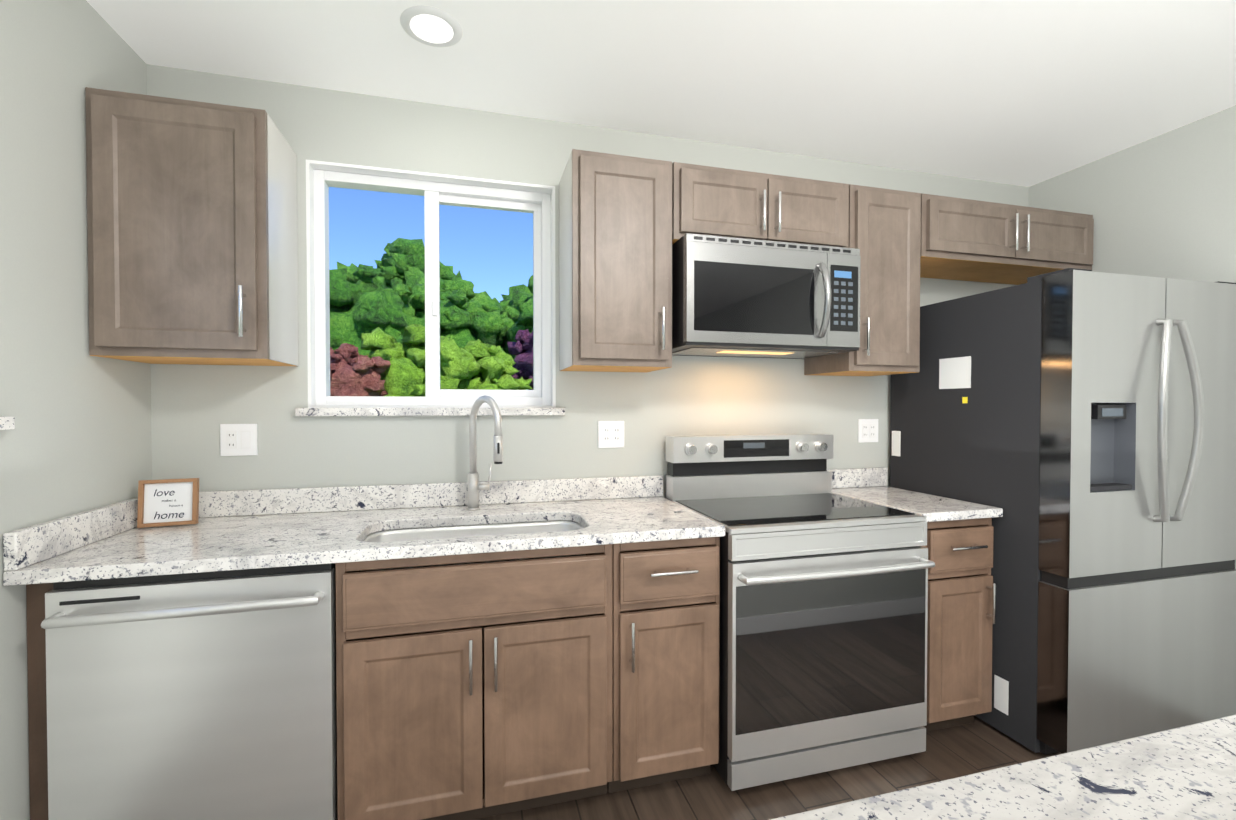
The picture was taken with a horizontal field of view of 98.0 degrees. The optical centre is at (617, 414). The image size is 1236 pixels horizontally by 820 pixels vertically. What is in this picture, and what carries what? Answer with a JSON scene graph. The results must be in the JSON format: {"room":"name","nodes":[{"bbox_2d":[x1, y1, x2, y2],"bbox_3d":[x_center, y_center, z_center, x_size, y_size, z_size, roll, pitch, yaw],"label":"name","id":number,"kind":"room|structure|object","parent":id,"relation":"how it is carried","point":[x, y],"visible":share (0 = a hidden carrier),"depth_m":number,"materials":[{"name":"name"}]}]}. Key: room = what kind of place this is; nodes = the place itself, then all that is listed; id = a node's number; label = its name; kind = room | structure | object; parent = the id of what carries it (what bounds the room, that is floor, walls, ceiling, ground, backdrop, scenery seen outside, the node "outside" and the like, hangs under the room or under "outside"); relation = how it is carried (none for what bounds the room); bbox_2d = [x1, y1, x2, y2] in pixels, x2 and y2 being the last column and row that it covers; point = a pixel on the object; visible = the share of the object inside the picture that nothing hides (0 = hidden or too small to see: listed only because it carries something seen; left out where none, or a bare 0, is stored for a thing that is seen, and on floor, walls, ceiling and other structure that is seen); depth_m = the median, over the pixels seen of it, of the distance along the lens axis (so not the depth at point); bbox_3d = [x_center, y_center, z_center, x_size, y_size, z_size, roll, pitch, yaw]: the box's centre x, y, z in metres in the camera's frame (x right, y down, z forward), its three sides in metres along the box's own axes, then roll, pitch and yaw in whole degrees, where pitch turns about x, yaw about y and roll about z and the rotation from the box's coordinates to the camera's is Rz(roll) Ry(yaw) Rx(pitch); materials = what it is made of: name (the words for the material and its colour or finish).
{"room":"kitchen","nodes":[
{"label":"kitchen","id":0,"kind":"room"},
{"bbox_2d":[0,0,151,819],"bbox_3d":[-1.012,0.065,-0.798,0.150,2.535,5.600,0,1,-15],"label":"wall","id":1,"kind":"structure","parent":0,"point":[77,439],"depth_m":1.46,"materials":[{"name":"paint"}]},
{"bbox_2d":[0,416,14,429],"bbox_3d":[-1.348,0.027,0.800,0.034,0.032,1.050,0,1,-15],"label":"sill","id":2,"kind":"structure","parent":1,"relation":"attached to","point":[7,422],"depth_m":1.29,"materials":[{"name":"stone"}]},
{"bbox_2d":[146,64,1028,497],"bbox_3d":[0.280,0.015,2.530,4.385,2.535,0.150,0,1,-15],"label":"wall","id":3,"kind":"structure","parent":0,"point":[194,408],"depth_m":2.22,"materials":[{"name":"paint"}]},
{"bbox_2d":[85,87,298,365],"bbox_3d":[-1.390,-0.578,1.791,0.470,0.796,0.380,0,1,-15],"label":"upper cabinet","id":4,"kind":"object","parent":3,"relation":"attached to","point":[192,232],"visible":1,"depth_m":1.66,"materials":[{"name":"brown wood"}]},
{"bbox_2d":[220,424,257,455],"bbox_3d":[-1.404,0.092,1.991,0.118,0.118,0.010,0,1,-15],"label":"electrical outlet","id":5,"kind":"object","parent":3,"relation":"attached to","point":[238,439],"visible":1,"depth_m":1.99,"materials":[{"name":"white plastic"}]},
{"bbox_2d":[295,408,564,415],"bbox_3d":[-0.722,-0.012,2.162,1.022,0.032,0.034,0,1,-15],"label":"sill","id":6,"kind":"structure","parent":3,"relation":"attached to","point":[410,411],"depth_m":2.13,"materials":[{"name":"stone"}]},
{"bbox_2d":[306,159,555,407],"bbox_3d":[-0.746,-0.499,2.245,0.952,0.948,0.149,0,1,-15],"label":"trim","id":7,"kind":"structure","parent":3,"relation":"attached to","point":[311,165],"depth_m":2.13,"materials":[{"name":"white paint"}]},
{"bbox_2d":[314,169,550,405],"bbox_3d":[-0.749,-0.500,2.255,0.928,0.924,0.078,0,1,-15],"label":"window","id":8,"kind":"structure","parent":3,"relation":"in","point":[536,204],"depth_m":2.23,"materials":[{"name":"white plastic"}]},
{"bbox_2d":[598,421,623,447],"bbox_3d":[-0.029,0.086,2.364,0.118,0.118,0.010,0,1,-15],"label":"electrical outlet","id":9,"kind":"object","parent":3,"relation":"attached to","point":[610,434],"visible":1,"depth_m":2.36,"materials":[{"name":"white plastic"}]},
{"bbox_2d":[559,149,671,371],"bbox_3d":[-0.013,-0.584,2.164,0.392,0.796,0.380,0,1,-15],"label":"upper cabinet","id":10,"kind":"object","parent":3,"relation":"attached to","point":[615,262],"visible":1,"depth_m":2.03,"materials":[{"name":"brown wood"}]},
{"bbox_2d":[672,162,848,247],"bbox_3d":[0.566,-0.835,2.317,0.796,0.298,0.380,0,1,-15],"label":"upper cabinet","id":11,"kind":"object","parent":3,"relation":"attached to","point":[714,201],"visible":0.71,"depth_m":2.16,"materials":[{"name":"brown wood"}]},
{"bbox_2d":[672,233,860,358],"bbox_3d":[0.580,-0.471,2.273,0.764,0.422,0.480,0,1,-15],"label":"microwave","id":12,"kind":"object","parent":11,"relation":"attached to","point":[742,297],"visible":1,"depth_m":2.10,"materials":[{"name":"silver metal"}]},
{"bbox_2d":[804,184,920,375],"bbox_3d":[1.135,-0.589,2.475,0.370,0.796,0.380,0,1,-15],"label":"upper cabinet","id":13,"kind":"object","parent":3,"relation":"attached to","point":[885,231],"visible":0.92,"depth_m":2.34,"materials":[{"name":"brown wood"}]},
{"bbox_2d":[858,419,877,442],"bbox_3d":[1.264,0.080,2.714,0.118,0.118,0.010,0,1,-15],"label":"electrical outlet","id":14,"kind":"object","parent":3,"relation":"attached to","point":[867,430],"visible":1,"depth_m":2.71,"materials":[{"name":"white plastic"}]},
{"bbox_2d":[920,193,1093,284],"bbox_3d":[1.819,-0.850,2.656,1.035,0.280,0.380,0,1,-15],"label":"upper cabinet","id":15,"kind":"object","parent":3,"relation":"attached to","point":[962,239],"visible":0.71,"depth_m":2.52,"materials":[{"name":"brown wood"}]},
{"bbox_2d":[86,0,1235,186],"bbox_3d":[1.032,-1.251,-0.264,4.385,0.080,5.900,0,1,-15],"label":"ceiling","id":16,"kind":"structure","parent":0,"point":[1026,93],"depth_m":1.91,"materials":[{"name":"paint"}]},
{"bbox_2d":[400,5,462,46],"bbox_3d":[-0.596,-1.236,1.720,0.190,0.008,0.190,0,1,-15],"label":"recessed light","id":17,"kind":"object","parent":16,"relation":"in","point":[431,26],"visible":1,"depth_m":1.71,"materials":[{"name":"white plastic"}]},
{"bbox_2d":[474,715,1061,819],"bbox_3d":[1.032,1.354,-0.225,4.385,0.060,5.900,0,1,-15],"label":"floor","id":18,"kind":"structure","parent":0,"point":[978,745],"depth_m":1.86,"materials":[{"name":"brown wood"}]},
{"bbox_2d":[26,583,52,819],"bbox_3d":[-1.562,0.855,1.667,0.062,0.880,0.571,0,1,-15],"label":"cabinet end panel","id":19,"kind":"object","parent":18,"relation":"on","point":[37,695],"visible":0.04,"depth_m":1.39,"materials":[{"name":"brown wood"}]},
{"bbox_2d":[41,563,337,819],"bbox_3d":[-1.196,0.853,1.701,0.650,0.860,0.684,0,1,-15],"label":"dishwasher","id":20,"kind":"object","parent":18,"relation":"on","point":[202,696],"visible":0.88,"depth_m":1.44,"materials":[{"name":"silver metal"}]},
{"bbox_2d":[335,521,612,819],"bbox_3d":[-0.484,0.852,1.913,0.820,0.880,0.659,0,1,-15],"label":"base cabinet","id":21,"kind":"object","parent":18,"relation":"on","point":[472,691],"visible":0.88,"depth_m":1.62,"materials":[{"name":"brown wood"}]},
{"bbox_2d":[3,467,1002,585],"bbox_3d":[-0.071,0.342,2.026,3.135,0.129,0.641,0,1,-15],"label":"countertop","id":22,"kind":"structure","parent":21,"relation":"on","point":[251,529],"depth_m":1.81,"materials":[{"name":"stone"}]},
{"bbox_2d":[137,478,198,527],"bbox_3d":[-1.513,0.295,1.812,0.158,0.155,0.026,0,-5,-23],"label":"home sign","id":23,"kind":"object","parent":22,"relation":"on","point":[167,502],"visible":1,"depth_m":1.81,"materials":[{"name":"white paper"}]},
{"bbox_2d":[360,521,585,571],"bbox_3d":[-0.475,0.552,1.832,0.744,0.282,0.336,0,1,-15],"label":"sink","id":24,"kind":"object","parent":22,"relation":"in","point":[460,531],"visible":0.19,"depth_m":1.96,"materials":[{"name":"silver metal"}]},
{"bbox_2d":[466,395,502,509],"bbox_3d":[-0.509,0.148,2.039,0.134,0.444,0.214,0,1,-15],"label":"faucet","id":25,"kind":"object","parent":22,"relation":"on","point":[474,486],"visible":1,"depth_m":2.09,"materials":[{"name":"silver metal"}]},
{"bbox_2d":[607,537,719,792],"bbox_3d":[0.098,0.849,2.070,0.379,0.880,0.659,0,1,-15],"label":"base cabinet","id":26,"kind":"object","parent":18,"relation":"on","point":[666,604],"visible":0.75,"depth_m":1.79,"materials":[{"name":"brown wood"}]},
{"bbox_2d":[665,434,934,790],"bbox_3d":[0.690,0.693,2.168,0.796,1.190,0.714,0,1,-15],"label":"range","id":27,"kind":"object","parent":18,"relation":"on","point":[823,619],"visible":0.98,"depth_m":1.91,"materials":[{"name":"silver metal"}]},
{"bbox_2d":[923,518,995,731],"bbox_3d":[1.253,0.845,2.383,0.376,0.880,0.659,0,1,-15],"label":"base cabinet","id":28,"kind":"object","parent":18,"relation":"on","point":[961,602],"visible":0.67,"depth_m":2.11,"materials":[{"name":"brown wood"}]},
{"bbox_2d":[771,715,1235,819],"bbox_3d":[1.169,0.857,0.307,3.531,0.918,0.970,0,1,-15],"label":"kitchen island","id":29,"kind":"object","parent":18,"relation":"on","point":[1188,772],"depth_m":0.56,"materials":[{"name":"granite"},{"name":"wood"}]},
{"bbox_2d":[890,268,1235,754],"bbox_3d":[1.938,0.377,2.401,0.921,1.814,0.917,0,1,-15],"label":"fridge","id":30,"kind":"object","parent":18,"relation":"on","point":[1078,426],"visible":0.98,"depth_m":2.03,"materials":[{"name":"grey metal"}]},
{"bbox_2d":[1028,105,1235,568],"bbox_3d":[3.076,0.048,0.309,0.150,2.535,5.600,0,1,-15],"label":"wall","id":31,"kind":"structure","parent":0,"point":[1163,205],"depth_m":2.39,"materials":[{"name":"paint"}]},
{"label":"outside","id":32,"kind":"structure","parent":0,"visible":0},
{"bbox_3d":[-3.833,1.500,19.494,85.000,0.050,85.000,0,1,-15],"label":"ground","id":33,"kind":"structure","parent":32,"visible":0},
{"bbox_2d":[330,343,390,395],"bbox_3d":[-4.048,0.381,7.900,1.354,2.885,1.196,0,1,-15],"label":"tree","id":34,"kind":"object","parent":33,"relation":"on","point":[353,372],"depth_m":7.72,"materials":[{"name":"red plant"}]},
{"bbox_2d":[329,262,442,355],"bbox_3d":[-6.300,-1.086,13.348,4.293,5.348,4.068,0,1,-15],"label":"tree","id":35,"kind":"object","parent":33,"relation":"on","point":[364,299],"depth_m":12.14,"materials":[{"name":"green plant"}]},
{"bbox_2d":[350,238,474,297],"bbox_3d":[-7.829,-2.474,20.683,5.385,7.901,5.855,0,1,-15],"label":"tree","id":36,"kind":"object","parent":33,"relation":"on","point":[402,260],"depth_m":18.98,"materials":[{"name":"green plant"}]},
{"bbox_2d":[360,324,481,396],"bbox_3d":[-3.354,0.336,8.860,2.226,3.591,2.116,0,1,-15],"label":"bush","id":37,"kind":"object","parent":33,"relation":"on","point":[403,375],"depth_m":8.43,"materials":[{"name":"green plant"}]},
{"bbox_2d":[390,283,507,347],"bbox_3d":[-5.038,-1.081,14.945,4.523,5.290,4.065,0,1,-15],"label":"tree","id":38,"kind":"object","parent":33,"relation":"on","point":[463,321],"depth_m":13.91,"materials":[{"name":"green plant"}]},
{"bbox_2d":[467,293,519,322],"bbox_3d":[-4.946,-1.583,20.190,4.979,6.134,4.665,0,1,-15],"label":"tree","id":39,"kind":"object","parent":33,"relation":"on","point":[511,313],"depth_m":19.03,"materials":[{"name":"green plant"}]},
{"bbox_2d":[460,339,531,389],"bbox_3d":[-2.519,0.381,9.787,2.167,3.429,1.976,0,1,-15],"label":"tree","id":40,"kind":"object","parent":33,"relation":"on","point":[497,371],"depth_m":9.32,"materials":[{"name":"green plant"}]},
{"bbox_2d":[496,279,532,359],"bbox_3d":[-1.877,-1.223,15.391,4.548,5.561,4.116,0,1,-15],"label":"tree","id":41,"kind":"object","parent":33,"relation":"on","point":[523,322],"depth_m":14.26,"materials":[{"name":"green plant"}]},
{"bbox_2d":[500,275,532,310],"bbox_3d":[-2.571,-2.383,23.308,5.329,7.640,5.513,0,1,-15],"label":"tree","id":42,"kind":"object","parent":33,"relation":"on","point":[520,293],"depth_m":21.32,"materials":[{"name":"green plant"}]},
{"bbox_2d":[508,329,532,389],"bbox_3d":[-1.451,-0.220,11.572,2.022,3.669,1.835,0,1,-15],"label":"tree","id":43,"kind":"object","parent":33,"relation":"on","point":[521,348],"depth_m":11.13,"materials":[{"name":"purple plant"}]}
]}

